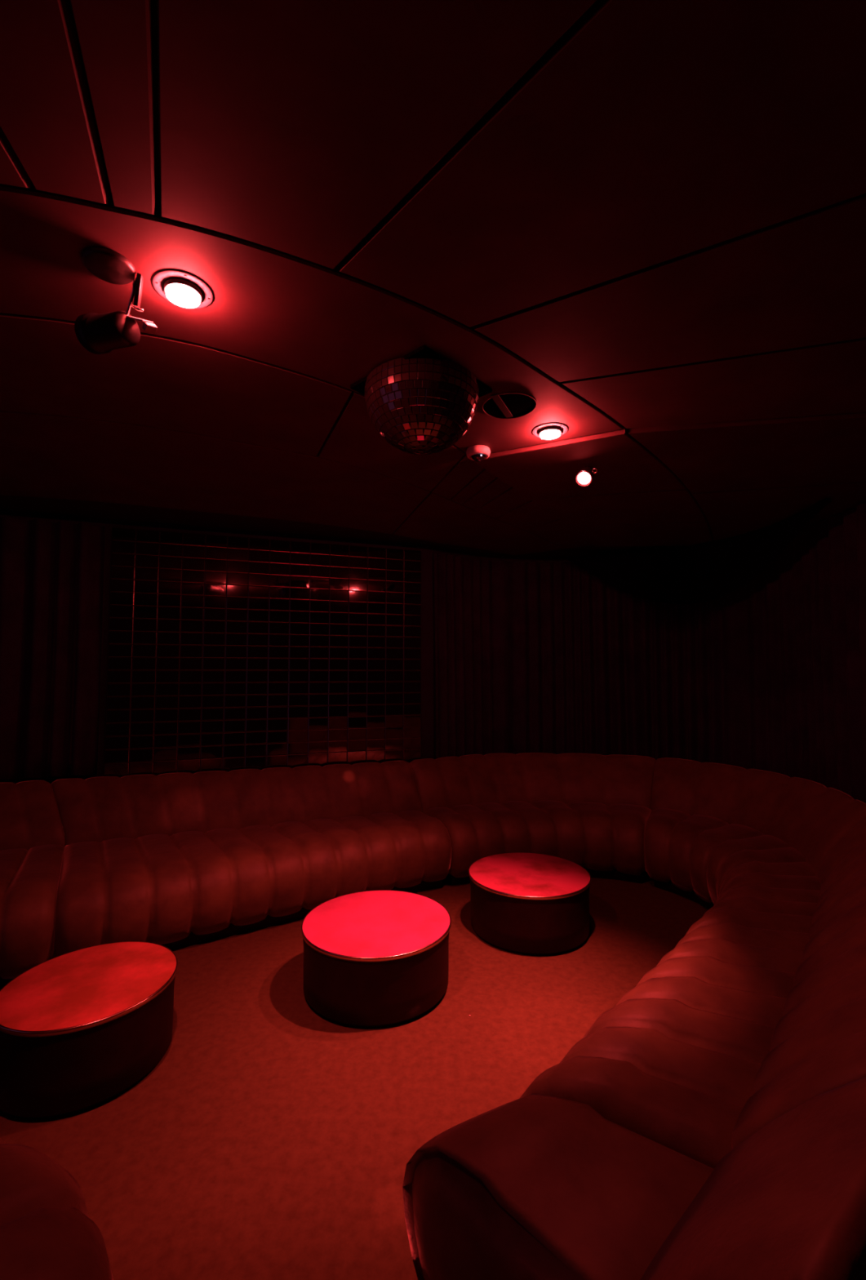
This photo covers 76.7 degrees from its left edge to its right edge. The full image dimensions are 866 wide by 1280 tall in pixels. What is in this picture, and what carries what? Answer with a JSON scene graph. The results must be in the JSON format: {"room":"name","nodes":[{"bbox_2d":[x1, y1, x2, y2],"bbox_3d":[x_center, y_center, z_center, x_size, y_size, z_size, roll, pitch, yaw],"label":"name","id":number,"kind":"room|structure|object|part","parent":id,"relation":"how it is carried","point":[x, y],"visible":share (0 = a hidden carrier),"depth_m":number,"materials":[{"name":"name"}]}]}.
{"room":"entertainment venue","nodes":[
{"label":"entertainment venue","id":0,"kind":"room"},
{"bbox_2d":[0,509,422,783],"bbox_3d":[-2.226,0.425,4.289,4.467,2.820,0.152,1,-3,-20],"label":"wall","id":1,"kind":"structure","parent":0,"point":[108,523],"depth_m":4.22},
{"bbox_2d":[0,516,105,779],"bbox_3d":[-3.316,0.048,3.737,1.813,1.870,0.172,1,-3,-20],"label":"curtain","id":2,"kind":"object","parent":1,"relation":"hanging from","point":[51,574],"visible":1,"depth_m":3.97,"materials":[{"name":"fabric"}]},
{"bbox_2d":[103,527,421,777],"bbox_3d":[-1.280,0.104,4.531,2.476,1.890,0.024,1,-3,-19],"label":"wall mirror","id":3,"kind":"object","parent":1,"relation":"attached to","point":[226,652],"visible":1,"depth_m":4.47,"materials":[{"name":"black mirror"}]},
{"bbox_2d":[0,870,708,1279],"bbox_3d":[0.000,1.751,1.903,9.000,0.100,8.400,0,-3,0],"label":"floor","id":4,"kind":"structure","parent":0,"point":[272,1138],"depth_m":2.04,"materials":[{"name":"carpet"}]},
{"bbox_2d":[0,780,65,990],"bbox_3d":[-2.894,1.356,3.004,1.581,0.815,1.617,2,-4,-25],"label":"sofa section","id":5,"kind":"object","parent":4,"relation":"on","point":[33,839],"visible":0.97,"depth_m":3.07,"materials":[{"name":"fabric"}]},
{"bbox_3d":[-2.913,1.479,2.901,1.588,0.413,1.329,2,-4,-30],"label":"seat","id":6,"kind":"part","parent":5,"relation":"part of","materials":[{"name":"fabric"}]},
{"bbox_3d":[-3.219,1.327,3.555,1.456,0.695,0.325,1,-4,-24],"label":"backrest","id":7,"kind":"part","parent":5,"relation":"part of","materials":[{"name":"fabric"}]},
{"bbox_2d":[0,1137,113,1279],"bbox_3d":[-1.452,1.403,0.934,1.902,0.485,1.143,-1,-3,10],"label":"sofa section","id":8,"kind":"object","parent":4,"relation":"on","point":[47,1232],"visible":1,"depth_m":1.15,"materials":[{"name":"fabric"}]},
{"bbox_2d":[0,941,177,1119],"bbox_3d":[-1.410,1.560,2.245,0.652,0.320,0.652,1,-4,-23],"label":"table","id":9,"kind":"object","parent":4,"relation":"on","point":[80,1028],"visible":1,"depth_m":2.06,"materials":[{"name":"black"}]},
{"bbox_2d":[51,760,451,957],"bbox_3d":[-1.231,1.397,3.723,2.755,0.815,1.385,1,-3,-19],"label":"sofa section","id":10,"kind":"object","parent":4,"relation":"on","point":[174,861],"visible":0.98,"depth_m":3.70,"materials":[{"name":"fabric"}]},
{"bbox_3d":[-1.415,1.367,4.243,2.751,0.695,0.292,1,-3,-20],"label":"backrest","id":11,"kind":"part","parent":10,"relation":"part of","materials":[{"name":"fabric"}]},
{"bbox_2d":[301,889,451,1028],"bbox_3d":[-0.286,1.592,2.796,0.758,0.320,0.758,1,-3,-19],"label":"table","id":12,"kind":"object","parent":4,"relation":"on","point":[375,958],"visible":1,"depth_m":2.54,"materials":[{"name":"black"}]},
{"bbox_2d":[468,852,591,955],"bbox_3d":[0.598,1.620,3.413,0.752,0.336,0.752,-3,-4,42],"label":"table","id":13,"kind":"object","parent":4,"relation":"on","point":[529,904],"visible":1,"depth_m":3.15,"materials":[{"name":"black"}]},
{"bbox_2d":[409,752,655,885],"bbox_3d":[0.905,1.446,4.586,2.262,0.815,1.249,0,-3,0],"label":"sofa section","id":14,"kind":"object","parent":4,"relation":"on","point":[591,811],"visible":0.88,"depth_m":4.64,"materials":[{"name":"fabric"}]},
{"bbox_3d":[0.905,1.405,4.910,2.262,0.695,0.608,0,-3,0],"label":"backrest","id":15,"kind":"part","parent":14,"relation":"part of","materials":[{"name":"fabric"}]},
{"bbox_3d":[0.890,1.567,4.444,1.973,0.413,0.980,0,-3,0],"label":"seat","id":16,"kind":"part","parent":14,"relation":"part of","materials":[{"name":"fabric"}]},
{"bbox_2d":[402,1075,865,1279],"bbox_3d":[0.507,1.255,1.241,0.766,0.815,0.955,3,-4,-38],"label":"sofa section","id":17,"kind":"object","parent":4,"relation":"on","point":[535,1186],"visible":1,"depth_m":1.14,"materials":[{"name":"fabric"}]},
{"bbox_3d":[0.315,1.388,1.309,0.510,0.412,0.654,3,-5,-45],"label":"seat","id":18,"kind":"part","parent":17,"relation":"part of","materials":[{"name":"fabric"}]},
{"bbox_3d":[0.679,1.183,1.026,0.760,0.695,0.405,3,-4,-39],"label":"backrest","id":19,"kind":"part","parent":17,"relation":"part of","materials":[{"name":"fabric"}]},
{"bbox_2d":[519,757,865,1168],"bbox_3d":[1.721,1.353,2.948,1.365,0.815,3.877,-2,-4,28],"label":"sofa section","id":20,"kind":"object","parent":4,"relation":"on","point":[757,1012],"visible":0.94,"depth_m":1.96,"materials":[{"name":"leather"}]},
{"bbox_3d":[1.877,1.292,2.941,1.152,0.695,3.951,-1,-3,19],"label":"backrest","id":21,"kind":"part","parent":20,"relation":"part of","materials":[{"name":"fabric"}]},
{"bbox_2d":[0,0,865,555],"bbox_3d":[-0.093,-1.094,1.966,8.814,0.182,8.000,0,-3,0],"label":"ceiling","id":22,"kind":"structure","parent":0,"point":[642,221],"depth_m":1.49,"materials":[{"name":"black"}]},
{"bbox_3d":[-1.021,-1.127,0.531,0.799,0.050,1.519,0,-3,0],"label":"panel","id":23,"kind":"part","parent":22,"relation":"part of","materials":[{"name":"red paint"}]},
{"bbox_3d":[-0.581,-1.123,0.587,0.714,0.050,1.495,0,-3,0],"label":"panel","id":24,"kind":"part","parent":22,"relation":"part of","materials":[{"name":"paint"}]},
{"bbox_3d":[-0.404,-1.119,0.664,0.201,0.050,1.531,1,-4,-22],"label":"panel","id":25,"kind":"part","parent":22,"relation":"part of","materials":[{"name":"red paint"}]},
{"bbox_2d":[74,246,157,354],"bbox_3d":[-0.945,-0.956,1.575,0.259,0.171,0.198,-2,-4,25],"label":"spotlight","id":26,"kind":"object","parent":22,"relation":"attached to","point":[106,332],"visible":1,"depth_m":1.58,"materials":[{"name":"black metal"}]},
{"bbox_3d":[-0.900,-1.037,1.522,0.130,0.016,0.130,0,-3,0],"label":"mount plate","id":27,"kind":"part","parent":26,"relation":"part of","materials":[{"name":"black metal"}]},
{"bbox_3d":[-0.869,-0.982,1.573,0.099,0.102,0.015,-3,-5,44],"label":"arm","id":28,"kind":"part","parent":26,"relation":"part of","materials":[{"name":"silver metal"}]},
{"bbox_3d":[-0.860,-0.965,1.587,0.037,0.019,0.009,1,-3,-15],"label":"lock lever","id":29,"kind":"part","parent":26,"relation":"part of","materials":[{"name":"silver metal"}]},
{"bbox_3d":[-2.215,-1.031,2.199,3.762,0.050,1.077,0,-3,-5],"label":"panel","id":30,"kind":"part","parent":22,"relation":"part of","materials":[{"name":"paint"}]},
{"bbox_2d":[151,268,213,308],"bbox_3d":[-0.740,-1.025,1.621,0.166,0.028,0.166,0,-3,0],"label":"recessed light","id":31,"kind":"object","parent":22,"relation":"in","point":[175,279],"visible":1,"depth_m":1.60,"materials":[{"name":"grey metal"}]},
{"bbox_3d":[-2.090,-0.978,3.138,4.175,0.050,1.617,1,-3,-17],"label":"panel","id":32,"kind":"part","parent":22,"relation":"part of","materials":[{"name":"paint"}]},
{"bbox_3d":[-1.528,-1.049,1.885,5.008,0.050,1.368,1,-3,-10],"label":"panel","id":33,"kind":"part","parent":22,"relation":"part of","materials":[{"name":"red paint"}]},
{"bbox_3d":[0.027,-1.107,0.865,0.840,0.050,1.525,2,-4,-26],"label":"panel","id":34,"kind":"part","parent":22,"relation":"part of","materials":[{"name":"paint"}]},
{"bbox_3d":[-0.167,-0.995,2.839,1.070,0.050,0.686,3,-4,-43],"label":"panel","id":35,"kind":"part","parent":22,"relation":"part of","materials":[{"name":"paint"}]},
{"bbox_2d":[350,345,492,454],"bbox_3d":[-0.045,-0.877,2.169,0.451,0.259,0.450,3,-4,-41],"label":"ball","id":36,"kind":"object","parent":22,"relation":"attached to","point":[420,402],"visible":1,"depth_m":2.02,"materials":[{"name":"silver metal"}]},
{"bbox_3d":[0.147,-0.972,3.239,0.171,0.050,0.739,1,-3,-17],"label":"panel","id":37,"kind":"part","parent":22,"relation":"part of","materials":[{"name":"white paint"}]},
{"bbox_3d":[0.253,-0.963,3.391,0.119,0.050,0.669,1,-3,-18],"label":"panel","id":38,"kind":"part","parent":22,"relation":"part of","materials":[{"name":"paint"}]},
{"bbox_3d":[0.440,-0.905,4.409,1.544,0.050,1.892,0,-3,0],"label":"panel","id":39,"kind":"part","parent":22,"relation":"part of","materials":[{"name":"white paint"}]},
{"bbox_2d":[466,444,490,462],"bbox_3d":[0.230,-0.938,2.778,0.124,0.066,0.124,0,-3,0],"label":"dome camera","id":40,"kind":"object","parent":22,"relation":"attached to","point":[477,453],"visible":1,"depth_m":2.74,"materials":[{"name":"white plastic"}]},
{"bbox_3d":[0.350,-0.955,3.527,0.155,0.050,0.662,1,-3,-19],"label":"panel","id":41,"kind":"part","parent":22,"relation":"part of","materials":[{"name":"paint"}]},
{"bbox_3d":[0.489,-0.945,3.716,0.246,0.050,0.671,1,-4,-21],"label":"panel","id":42,"kind":"part","parent":22,"relation":"part of","materials":[{"name":"paint"}]},
{"bbox_2d":[482,391,537,418],"bbox_3d":[0.325,-0.996,2.331,0.232,0.006,0.232,0,-3,0],"label":"ceiling vent","id":43,"kind":"object","parent":22,"relation":"attached to","point":[507,405],"depth_m":2.32,"materials":[{"name":"black metal"}]},
{"bbox_3d":[0.688,-0.927,4.029,0.412,0.050,0.714,-2,-4,33],"label":"panel","id":44,"kind":"part","parent":22,"relation":"part of","materials":[{"name":"white paint"}]},
{"bbox_2d":[532,422,568,439],"bbox_3d":[0.550,-0.971,2.570,0.166,0.028,0.166,0,-3,0],"label":"recessed light","id":45,"kind":"object","parent":22,"relation":"in","point":[553,429],"visible":1,"depth_m":2.54,"materials":[{"name":"grey metal"}]},
{"bbox_3d":[1.058,-0.895,4.581,0.350,0.050,0.996,-2,-4,31],"label":"panel","id":46,"kind":"part","parent":22,"relation":"part of","materials":[{"name":"paint"}]},
{"bbox_3d":[0.880,-0.970,3.130,0.884,0.067,1.116,-2,-4,33],"label":"soffit panel","id":47,"kind":"part","parent":22,"relation":"part of","materials":[{"name":"paint"}]},
{"bbox_2d":[574,466,597,487],"bbox_3d":[0.822,-0.904,2.970,0.105,0.143,0.136,0,-3,-1],"label":"spotlight","id":48,"kind":"object","parent":22,"relation":"attached to","point":[583,478],"visible":0.99,"depth_m":2.96,"materials":[{"name":"black"}]},
{"bbox_3d":[0.570,-1.081,1.319,0.938,0.050,1.476,3,-4,-42],"label":"panel","id":49,"kind":"part","parent":22,"relation":"part of","materials":[{"name":"paint"}]},
{"bbox_3d":[1.339,-0.934,3.747,1.415,0.067,0.768,0,-3,0],"label":"soffit panel","id":50,"kind":"part","parent":22,"relation":"part of","materials":[{"name":"paint"}]},
{"bbox_3d":[1.748,-0.891,4.500,1.492,0.067,0.810,0,-3,0],"label":"soffit panel","id":51,"kind":"part","parent":22,"relation":"part of","materials":[{"name":"paint"}]},
{"bbox_3d":[1.069,-1.066,1.587,1.936,0.050,0.755,-1,-3,16],"label":"panel","id":52,"kind":"part","parent":22,"relation":"part of","materials":[{"name":"paint"}]},
{"bbox_3d":[1.476,-1.030,2.227,1.835,0.050,0.688,-1,-3,16],"label":"panel","id":53,"kind":"part","parent":22,"relation":"part of","materials":[{"name":"paint"}]},
{"bbox_3d":[2.078,-0.985,2.863,2.213,0.067,0.976,-1,-3,9],"label":"soffit panel","id":54,"kind":"part","parent":22,"relation":"part of","materials":[{"name":"paint"}]},
{"bbox_3d":[2.969,-0.934,3.758,2.222,0.067,1.647,-1,-4,23],"label":"soffit panel","id":55,"kind":"part","parent":22,"relation":"part of","materials":[{"name":"paint"}]},
{"bbox_2d":[422,543,649,759],"bbox_3d":[1.211,0.482,5.288,2.753,2.820,0.633,0,-3,0],"label":"wall","id":56,"kind":"structure","parent":0,"point":[428,673],"depth_m":5.05,"materials":[{"name":"black paint"}]},
{"bbox_2d":[433,552,644,759],"bbox_3d":[1.010,0.506,5.278,2.079,2.595,0.347,1,-3,-10],"label":"curtain","id":57,"kind":"object","parent":56,"relation":"hanging from","point":[531,657],"visible":0.56,"depth_m":5.39,"materials":[{"name":"fabric"}]},
{"bbox_2d":[804,507,857,528],"bbox_3d":[2.759,0.267,1.524,0.519,2.820,7.074,0,-3,0],"label":"wall","id":58,"kind":"structure","parent":0,"point":[855,508],"depth_m":3.90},
{"bbox_2d":[641,502,865,803],"bbox_3d":[2.569,0.421,3.777,0.700,2.595,3.116,0,-3,-8],"label":"curtain","id":59,"kind":"object","parent":58,"relation":"hanging from","point":[768,673],"visible":0.59,"depth_m":4.42,"materials":[{"name":"fabric"}]}
]}

